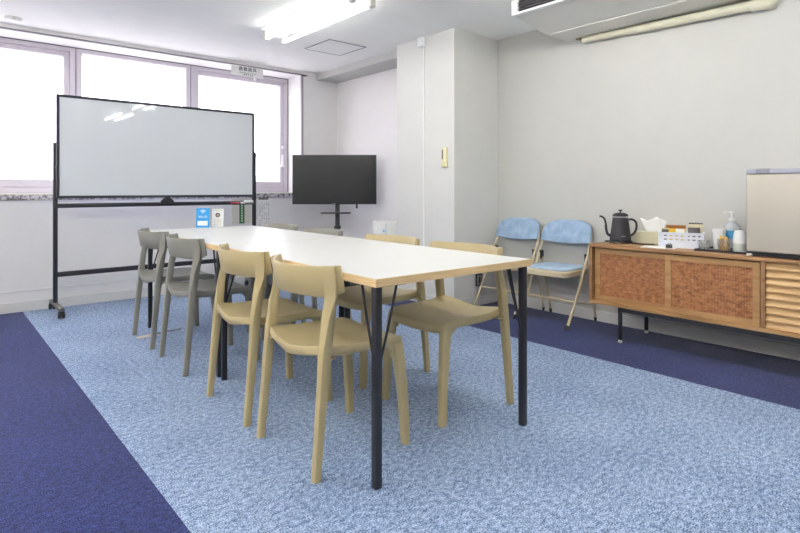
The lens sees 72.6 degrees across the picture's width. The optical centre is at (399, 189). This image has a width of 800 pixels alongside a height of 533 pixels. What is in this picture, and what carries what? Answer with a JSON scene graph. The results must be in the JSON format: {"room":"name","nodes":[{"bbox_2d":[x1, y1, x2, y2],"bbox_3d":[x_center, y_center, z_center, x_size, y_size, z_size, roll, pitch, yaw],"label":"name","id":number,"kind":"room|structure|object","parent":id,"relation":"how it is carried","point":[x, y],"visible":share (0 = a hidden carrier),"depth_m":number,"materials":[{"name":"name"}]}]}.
{"room":"meeting room","nodes":[
{"label":"meeting room","id":0,"kind":"room"},
{"bbox_2d":[0,23,336,303],"bbox_3d":[-3.108,-0.149,4.927,6.333,2.438,0.494,0,0,-41],"label":"wall","id":1,"kind":"structure","parent":0,"point":[88,237],"depth_m":5.03,"materials":[{"name":"paint"}]},
{"bbox_2d":[0,36,75,192],"bbox_3d":[-3.831,-0.649,4.466,2.035,1.358,0.106,0,0,-41],"label":"window","id":2,"kind":"structure","parent":1,"relation":"in","point":[68,53],"depth_m":4.92,"materials":[{"name":"metal"}]},
{"bbox_2d":[0,271,214,293],"bbox_3d":[-3.014,0.846,4.678,5.949,0.008,0.006,0,0,-41],"label":"trim","id":3,"kind":"structure","parent":1,"relation":"attached to","point":[212,271],"depth_m":4.80,"materials":[{"name":"paint"}]},
{"bbox_2d":[0,277,248,313],"bbox_3d":[-3.013,0.978,4.677,5.949,0.085,0.009,0,0,-41],"label":"baseboard","id":4,"kind":"structure","parent":1,"relation":"attached to","point":[15,307],"depth_m":4.82,"materials":[{"name":"plastic"}]},
{"bbox_2d":[76,48,190,106],"bbox_3d":[-2.658,-0.649,5.479,1.065,1.358,0.106,0,0,-41],"label":"window","id":5,"kind":"structure","parent":1,"relation":"in","point":[186,68],"depth_m":5.45,"materials":[{"name":"metal"}]},
{"bbox_2d":[0,193,291,199],"bbox_3d":[-3.166,0.065,4.549,5.550,0.046,0.022,0,0,-41],"label":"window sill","id":6,"kind":"structure","parent":1,"relation":"attached to","point":[271,195],"depth_m":4.88,"materials":[{"name":"tile"}]},
{"bbox_2d":[0,192,291,194],"bbox_3d":[-2.867,0.037,5.052,4.260,0.015,0.378,0,0,-41],"label":"trim","id":7,"kind":"structure","parent":1,"relation":"attached to","point":[256,192],"depth_m":4.63,"materials":[{"name":"white ceramic"}]},
{"bbox_2d":[0,27,303,74],"bbox_3d":[-2.735,-1.331,4.937,4.310,0.007,0.038,0,0,-41],"label":"trim","id":8,"kind":"structure","parent":1,"relation":"attached to","point":[0,27],"depth_m":5.12,"materials":[{"name":"grey metal"}]},
{"bbox_2d":[191,65,287,191],"bbox_3d":[-1.809,-0.649,6.198,1.160,1.358,0.125,0,0,-41],"label":"window","id":9,"kind":"structure","parent":1,"relation":"in","point":[281,185],"depth_m":6.46,"materials":[{"name":"metal"}]},
{"bbox_2d":[232,199,251,223],"bbox_3d":[-1.675,0.229,5.826,0.253,0.262,0.006,0,0,-41],"label":"poster","id":10,"kind":"object","parent":1,"relation":"attached to","point":[240,213],"visible":0.81,"depth_m":5.81,"materials":[{"name":"white paper"}]},
{"bbox_2d":[231,64,262,80],"bbox_3d":[-1.641,-1.252,5.852,0.366,0.139,0.026,0,0,-41],"label":"sign","id":11,"kind":"object","parent":1,"relation":"attached to","point":[239,70],"visible":1,"depth_m":5.84,"materials":[{"name":"white paper"}]},
{"bbox_2d":[258,198,270,226],"bbox_3d":[-1.491,0.245,5.989,0.151,0.350,0.004,0,0,-41],"label":"notice","id":12,"kind":"object","parent":1,"relation":"attached to","point":[264,204],"visible":0.96,"depth_m":5.99,"materials":[{"name":"white paper"}]},
{"bbox_2d":[259,202,269,224],"bbox_3d":[-1.489,0.270,5.989,0.126,0.260,0.001,0,0,-41],"label":"print","id":13,"kind":"object","parent":12,"relation":"attached to","point":[264,207],"depth_m":5.99},
{"bbox_2d":[301,76,302,154],"bbox_3d":[-1.136,-0.643,6.310,0.022,1.370,0.028,0,0,-41],"label":"trim","id":14,"kind":"structure","parent":1,"relation":"attached to","point":[302,76],"depth_m":6.30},
{"bbox_2d":[0,0,535,73],"bbox_3d":[-0.427,-1.418,1.820,6.333,0.100,8.713,0,0,-41],"label":"ceiling","id":15,"kind":"structure","parent":0,"point":[224,29],"depth_m":4.51,"materials":[{"name":"paint"}]},
{"bbox_2d":[4,16,22,22],"bbox_3d":[-3.080,-1.352,4.342,0.124,0.032,0.124,0,0,-41],"label":"smoke detector","id":16,"kind":"object","parent":15,"relation":"attached to","point":[13,19],"visible":1,"depth_m":4.31,"materials":[{"name":"white plastic"}]},
{"bbox_2d":[260,0,375,44],"bbox_3d":[-0.665,-1.315,4.194,0.250,0.106,1.280,0,0,-41],"label":"ceiling lamp","id":17,"kind":"object","parent":15,"relation":"attached to","point":[316,11],"visible":1,"depth_m":4.15,"materials":[{"name":"white plastic"}]},
{"bbox_2d":[263,30,268,40],"bbox_3d":[-1.133,-1.305,4.606,0.040,0.086,0.045,0,0,-41],"label":"socket","id":18,"kind":"object","parent":17,"relation":"attached to","point":[265,32],"depth_m":4.58,"materials":[{"name":"white plastic"}]},
{"bbox_2d":[281,36,286,44],"bbox_3d":[-1.004,-1.305,4.718,0.040,0.086,0.045,0,0,-41],"label":"socket","id":19,"kind":"object","parent":17,"relation":"attached to","point":[284,38],"depth_m":4.70,"materials":[{"name":"white plastic"}]},
{"bbox_2d":[368,0,375,8],"bbox_3d":[-0.197,-1.305,3.783,0.040,0.086,0.045,0,0,-41],"label":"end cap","id":20,"kind":"object","parent":17,"relation":"attached to","point":[371,3],"depth_m":3.77,"materials":[{"name":"white plastic"}]},
{"bbox_2d":[304,39,365,55],"bbox_3d":[-0.625,-1.365,5.248,0.423,0.005,0.443,0,0,-41],"label":"access panel","id":21,"kind":"object","parent":15,"relation":"attached to","point":[329,46],"visible":1,"depth_m":5.23,"materials":[{"name":"paint"}]},
{"bbox_2d":[511,0,747,41],"bbox_3d":[1.528,-1.284,3.690,0.725,0.169,1.358,0,0,-41],"label":"air conditioner","id":22,"kind":"object","parent":15,"relation":"attached to","point":[565,20],"visible":0.99,"depth_m":3.81,"materials":[{"name":"white plastic"}]},
{"bbox_2d":[519,0,555,10],"bbox_3d":[1.281,-1.324,3.463,0.015,0.084,1.270,0,0,-41],"label":"grille","id":23,"kind":"object","parent":22,"relation":"attached to","point":[524,5],"depth_m":3.83,"materials":[{"name":"grey metal"}]},
{"bbox_2d":[337,68,396,238],"bbox_3d":[-0.133,-0.149,6.125,0.304,2.438,1.578,0,0,-41],"label":"wall","id":24,"kind":"structure","parent":0,"point":[366,105],"depth_m":6.11,"materials":[{"name":"paint"}]},
{"bbox_2d":[317,50,396,82],"bbox_3d":[-0.358,-1.330,5.931,0.289,0.076,1.578,0,0,-41],"label":"beam","id":25,"kind":"structure","parent":24,"relation":"attached to","point":[387,61],"depth_m":5.91,"materials":[{"name":"paint"}]},
{"bbox_2d":[0,284,799,532],"bbox_3d":[-0.258,1.020,1.701,6.233,0.001,8.113,0,0,-41],"label":"floor","id":26,"kind":"structure","parent":0,"point":[651,432],"depth_m":2.23,"materials":[{"name":"blue carpet"}]},
{"bbox_2d":[48,94,256,318],"bbox_3d":[-2.152,0.116,5.054,1.815,1.806,0.485,0,0,-41],"label":"whiteboard","id":27,"kind":"object","parent":26,"relation":"on","point":[103,148],"visible":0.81,"depth_m":4.93,"materials":[{"name":"enamel"},{"name":"black metal"},{"name":"rubber"}]},
{"bbox_2d":[244,200,252,203],"bbox_3d":[-1.553,0.125,5.588,0.090,0.034,0.040,0,0,-41],"label":"eraser","id":28,"kind":"object","parent":27,"relation":"on","point":[245,201],"visible":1,"depth_m":5.57,"materials":[{"name":"white plastic"}]},
{"bbox_2d":[135,328,181,338],"bbox_3d":[-1.699,1.016,3.862,0.056,0.008,0.326,0,0,41],"label":"tape","id":29,"kind":"object","parent":26,"relation":"on","point":[148,335],"visible":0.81,"depth_m":3.80,"materials":[{"name":"grey plastic"}]},
{"bbox_2d":[132,228,214,349],"bbox_3d":[-1.566,0.646,3.791,0.468,0.748,0.481,0,0,-39],"label":"chair","id":30,"kind":"object","parent":26,"relation":"on","point":[147,239],"visible":0.79,"depth_m":3.61,"materials":[{"name":"grey plastic"}]},
{"bbox_2d":[159,233,259,376],"bbox_3d":[-1.156,0.646,3.288,0.468,0.748,0.481,0,0,-39],"label":"chair","id":31,"kind":"object","parent":26,"relation":"on","point":[194,249],"visible":0.87,"depth_m":3.10,"materials":[{"name":"grey plastic"}]},
{"bbox_2d":[148,226,343,377],"bbox_3d":[-1.111,0.660,3.753,0.842,0.720,1.426,0,0,-39],"label":"meeting table","id":32,"kind":"object","parent":26,"relation":"on","point":[213,237],"visible":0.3,"depth_m":3.57,"materials":[{"name":"white laminate"}]},
{"bbox_2d":[196,208,209,227],"bbox_3d":[-1.552,0.223,4.282,0.102,0.154,0.060,0,0,-9],"label":"table sign","id":33,"kind":"object","parent":32,"relation":"on","point":[202,214],"visible":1,"depth_m":4.29,"materials":[{"name":"blue plastic"}]},
{"bbox_2d":[211,209,223,226],"bbox_3d":[-1.458,0.227,4.353,0.092,0.147,0.060,0,0,-9],"label":"table sign","id":34,"kind":"object","parent":32,"relation":"on","point":[217,214],"visible":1,"depth_m":4.36,"materials":[{"name":"white paper"}]},
{"bbox_2d":[229,223,305,332],"bbox_3d":[-1.034,0.646,4.183,0.468,0.748,0.481,0,0,-39],"label":"chair","id":35,"kind":"object","parent":26,"relation":"on","point":[270,225],"visible":0.13,"depth_m":4.14,"materials":[{"name":"grey plastic"}]},
{"bbox_2d":[206,243,332,427],"bbox_3d":[-0.641,0.646,2.657,0.468,0.748,0.481,0,0,-39],"label":"chair","id":36,"kind":"object","parent":26,"relation":"on","point":[257,265],"visible":0.9,"depth_m":2.49,"materials":[{"name":"plastic"}]},
{"bbox_2d":[261,227,350,339],"bbox_3d":[-0.635,0.646,3.695,0.468,0.748,0.481,0,0,-39],"label":"chair","id":37,"kind":"object","parent":26,"relation":"on","point":[337,232],"visible":0.15,"depth_m":3.71,"materials":[{"name":"grey plastic"}]},
{"bbox_2d":[256,254,409,483],"bbox_3d":[-0.274,0.646,2.208,0.468,0.748,0.481,0,0,-39],"label":"chair","id":38,"kind":"object","parent":26,"relation":"on","point":[329,336],"visible":0.95,"depth_m":2.10,"materials":[{"name":"plastic"}]},
{"bbox_2d":[292,155,375,285],"bbox_3d":[-0.700,0.324,5.857,0.895,1.392,0.340,0,0,0],"label":"television","id":39,"kind":"object","parent":26,"relation":"on","point":[337,180],"visible":0.76,"depth_m":5.80,"materials":[{"name":"black plastic"}]},
{"bbox_2d":[320,212,350,213],"bbox_3d":[-0.688,0.249,5.857,0.310,0.011,0.180,0,0,0],"label":"shelf","id":40,"kind":"object","parent":39,"relation":"attached to","point":[322,212],"depth_m":5.77,"materials":[{"name":"black metal"}]},
{"bbox_2d":[217,237,531,489],"bbox_3d":[-0.206,0.660,2.643,0.842,0.720,1.426,0,0,-39],"label":"meeting table","id":41,"kind":"object","parent":26,"relation":"on","point":[375,264],"visible":0.8,"depth_m":2.30,"materials":[{"name":"white laminate"}]},
{"bbox_2d":[323,234,429,388],"bbox_3d":[-0.148,0.646,3.098,0.468,0.748,0.481,0,0,-39],"label":"chair","id":42,"kind":"object","parent":26,"relation":"on","point":[352,298],"visible":0.41,"depth_m":3.02,"materials":[{"name":"plastic"}]},
{"bbox_2d":[373,220,396,286],"bbox_3d":[-0.150,0.664,5.474,0.236,0.712,0.202,0,0,-7],"label":"air purifier","id":43,"kind":"object","parent":26,"relation":"on","point":[380,227],"visible":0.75,"depth_m":5.38,"materials":[{"name":"white plastic"}]},
{"bbox_2d":[382,241,513,427],"bbox_3d":[0.225,0.646,2.641,0.468,0.748,0.481,0,0,-39],"label":"chair","id":44,"kind":"object","parent":26,"relation":"on","point":[443,314],"visible":0.88,"depth_m":2.57,"materials":[{"name":"plastic"}]},
{"bbox_2d":[473,217,544,318],"bbox_3d":[0.921,0.634,4.618,0.456,0.786,0.459,0,0,-41],"label":"folding chair","id":45,"kind":"object","parent":26,"relation":"on","point":[513,227],"visible":0.52,"depth_m":4.67,"materials":[{"name":"fabric"}]},
{"bbox_2d":[516,219,596,330],"bbox_3d":[1.231,0.634,4.259,0.456,0.786,0.459,0,0,-41],"label":"folding chair","id":46,"kind":"object","parent":26,"relation":"on","point":[562,231],"visible":0.94,"depth_m":4.24,"materials":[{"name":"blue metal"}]},
{"bbox_2d":[527,262,582,271],"bbox_3d":[1.220,0.596,4.250,0.355,0.023,0.368,0,0,-41],"label":"seat cushion","id":47,"kind":"object","parent":46,"relation":"on","point":[545,266],"depth_m":4.16,"materials":[{"name":"blue fabric"}]},
{"bbox_2d":[589,241,799,343],"bbox_3d":[2.089,0.698,3.238,0.456,0.645,1.852,0,0,-41],"label":"base cabinet","id":48,"kind":"object","parent":26,"relation":"on","point":[754,295],"visible":1,"depth_m":3.26,"materials":[{"name":"brown wood"}]},
{"bbox_2d":[605,240,654,244],"bbox_3d":[1.603,0.367,3.806,0.160,0.016,0.354,0,0,-41],"label":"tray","id":49,"kind":"object","parent":48,"relation":"on","point":[609,241],"visible":0.85,"depth_m":3.78,"materials":[{"name":"black plastic"}]},
{"bbox_2d":[599,210,637,240],"bbox_3d":[1.550,0.250,3.864,0.230,0.218,0.142,0,0,40],"label":"kettle","id":50,"kind":"object","parent":49,"relation":"on","point":[620,228],"visible":1,"depth_m":3.81,"materials":[{"name":"metal"}]},
{"bbox_2d":[633,217,667,243],"bbox_3d":[1.787,0.283,3.834,0.120,0.185,0.250,0,0,-41],"label":"tissue box","id":51,"kind":"object","parent":48,"relation":"on","point":[652,226],"visible":0.81,"depth_m":3.83,"materials":[{"name":"cardboard"}]},
{"bbox_2d":[641,245,675,248],"bbox_3d":[1.680,0.371,3.527,0.206,0.007,0.125,0,0,37],"label":"paper sheet","id":52,"kind":"object","parent":48,"relation":"on","point":[644,246],"visible":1,"depth_m":3.51,"materials":[{"name":"white paper"}]},
{"bbox_2d":[657,230,704,248],"bbox_3d":[1.829,0.325,3.544,0.270,0.101,0.160,0,0,29],"label":"storage basket","id":53,"kind":"object","parent":48,"relation":"on","point":[684,244],"visible":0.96,"depth_m":3.48,"materials":[{"name":"white plastic"}]},
{"bbox_2d":[662,228,668,239],"bbox_3d":[1.729,0.297,3.552,0.040,0.096,0.021,0,0,15],"label":"bag","id":54,"kind":"object","parent":53,"relation":"in","point":[663,229],"visible":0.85,"depth_m":3.55,"materials":[{"name":"beige paper"}]},
{"bbox_2d":[666,225,685,239],"bbox_3d":[1.803,0.301,3.558,0.114,0.139,0.064,0,0,29],"label":"carton","id":55,"kind":"object","parent":53,"relation":"in","point":[672,228],"visible":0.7,"depth_m":3.53,"materials":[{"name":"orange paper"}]},
{"bbox_2d":[688,226,699,240],"bbox_3d":[1.887,0.287,3.495,0.070,0.106,0.022,0,0,23],"label":"bag","id":56,"kind":"object","parent":53,"relation":"in","point":[691,229],"visible":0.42,"depth_m":3.49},
{"bbox_2d":[689,223,702,240],"bbox_3d":[1.909,0.275,3.518,0.080,0.121,0.022,0,0,37],"label":"bag","id":57,"kind":"object","parent":53,"relation":"in","point":[690,224],"visible":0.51,"depth_m":3.50,"materials":[{"name":"beige paper"}]},
{"bbox_2d":[694,247,747,254],"bbox_3d":[1.981,0.369,3.314,0.200,0.012,0.290,0,0,-43],"label":"serving tray","id":58,"kind":"object","parent":48,"relation":"on","point":[709,249],"visible":0.41,"depth_m":3.29,"materials":[{"name":"black plastic"}]},
{"bbox_2d":[712,229,725,248],"bbox_3d":[1.995,0.307,3.405,0.080,0.124,0.080,0,0,-41],"label":"paper cup","id":59,"kind":"object","parent":58,"relation":"on","point":[717,233],"visible":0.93,"depth_m":3.38,"materials":[{"name":"white paper"}]},
{"bbox_2d":[732,230,746,251],"bbox_3d":[2.026,0.305,3.247,0.076,0.128,0.076,0,0,-41],"label":"canister","id":60,"kind":"object","parent":58,"relation":"on","point":[739,237],"visible":0.91,"depth_m":3.22,"materials":[{"name":"plastic"}]},
{"bbox_2d":[723,211,740,247],"bbox_3d":[2.096,0.255,3.441,0.097,0.240,0.097,0,0,-41],"label":"pump bottle","id":61,"kind":"object","parent":48,"relation":"on","point":[731,226],"visible":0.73,"depth_m":3.41,"materials":[{"name":"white plastic"}]},
{"bbox_2d":[746,168,799,258],"bbox_3d":[2.279,0.129,3.034,0.425,0.492,0.496,0,0,-41],"label":"mini fridge","id":62,"kind":"object","parent":48,"relation":"on","point":[772,195],"visible":1,"depth_m":2.99,"materials":[{"name":"beige metal"}]},
{"bbox_2d":[397,28,497,299],"bbox_3d":[0.432,-0.149,5.078,0.575,2.438,0.746,0,0,-41],"label":"wall pillar","id":63,"kind":"structure","parent":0,"point":[461,67],"depth_m":4.83,"materials":[{"name":"paint"}]},
{"bbox_2d":[417,36,425,245],"bbox_3d":[0.194,-0.216,4.888,0.035,2.303,0.085,0,0,-41],"label":"conduit","id":64,"kind":"object","parent":63,"relation":"attached to","point":[421,41],"visible":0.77,"depth_m":4.88,"materials":[{"name":"white plastic"}]},
{"bbox_2d":[441,147,447,166],"bbox_3d":[0.381,-0.278,4.677,0.028,0.168,0.064,0,0,-41],"label":"remote control","id":65,"kind":"object","parent":63,"relation":"attached to","point":[444,163],"visible":1,"depth_m":4.67,"materials":[{"name":"beige plastic"}]},
{"bbox_2d":[410,292,497,305],"bbox_3d":[0.426,0.978,5.072,0.575,0.085,0.764,0,0,-41],"label":"baseboard","id":66,"kind":"structure","parent":63,"relation":"attached to","point":[492,297],"depth_m":4.84,"materials":[{"name":"plastic"}]},
{"bbox_2d":[476,273,481,285],"bbox_3d":[0.697,0.795,4.806,0.084,0.110,0.012,0,0,-41],"label":"wall outlet","id":67,"kind":"object","parent":63,"relation":"attached to","point":[478,276],"visible":0.82,"depth_m":4.80,"materials":[{"name":"black plastic"}]},
{"bbox_2d":[498,0,799,345],"bbox_3d":[2.631,-0.149,3.063,0.120,2.438,6.600,0,0,-41],"label":"wall","id":68,"kind":"structure","parent":0,"point":[668,124],"depth_m":3.97,"materials":[{"name":"paint"}]},
{"bbox_2d":[505,282,588,297],"bbox_3d":[2.783,0.844,2.785,0.012,0.023,5.780,0,0,-41],"label":"trim","id":69,"kind":"structure","parent":68,"relation":"attached to","point":[507,283],"depth_m":4.50,"materials":[{"name":"paint"}]},
{"bbox_2d":[507,294,799,360],"bbox_3d":[2.781,0.978,2.789,0.009,0.085,5.789,0,0,-41],"label":"baseboard","id":70,"kind":"structure","parent":68,"relation":"attached to","point":[783,350],"depth_m":3.76,"materials":[{"name":"plastic"}]},
{"bbox_2d":[576,0,778,43],"bbox_3d":[1.853,-1.154,3.814,0.096,0.093,1.337,0,0,-41],"label":"drain pipe","id":71,"kind":"object","parent":68,"relation":"attached to","point":[753,5],"visible":1,"depth_m":3.66,"materials":[{"name":"beige plastic"}]},
{"label":"outside","id":72,"kind":"structure","parent":0,"visible":0},
{"bbox_2d":[256,175,277,181],"bbox_3d":[-8.189,4.070,37.804,5.200,9.900,8.060,0,0,-41],"label":"building","id":73,"kind":"structure","parent":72,"point":[271,178],"depth_m":33.88,"materials":[{"name":"white"}]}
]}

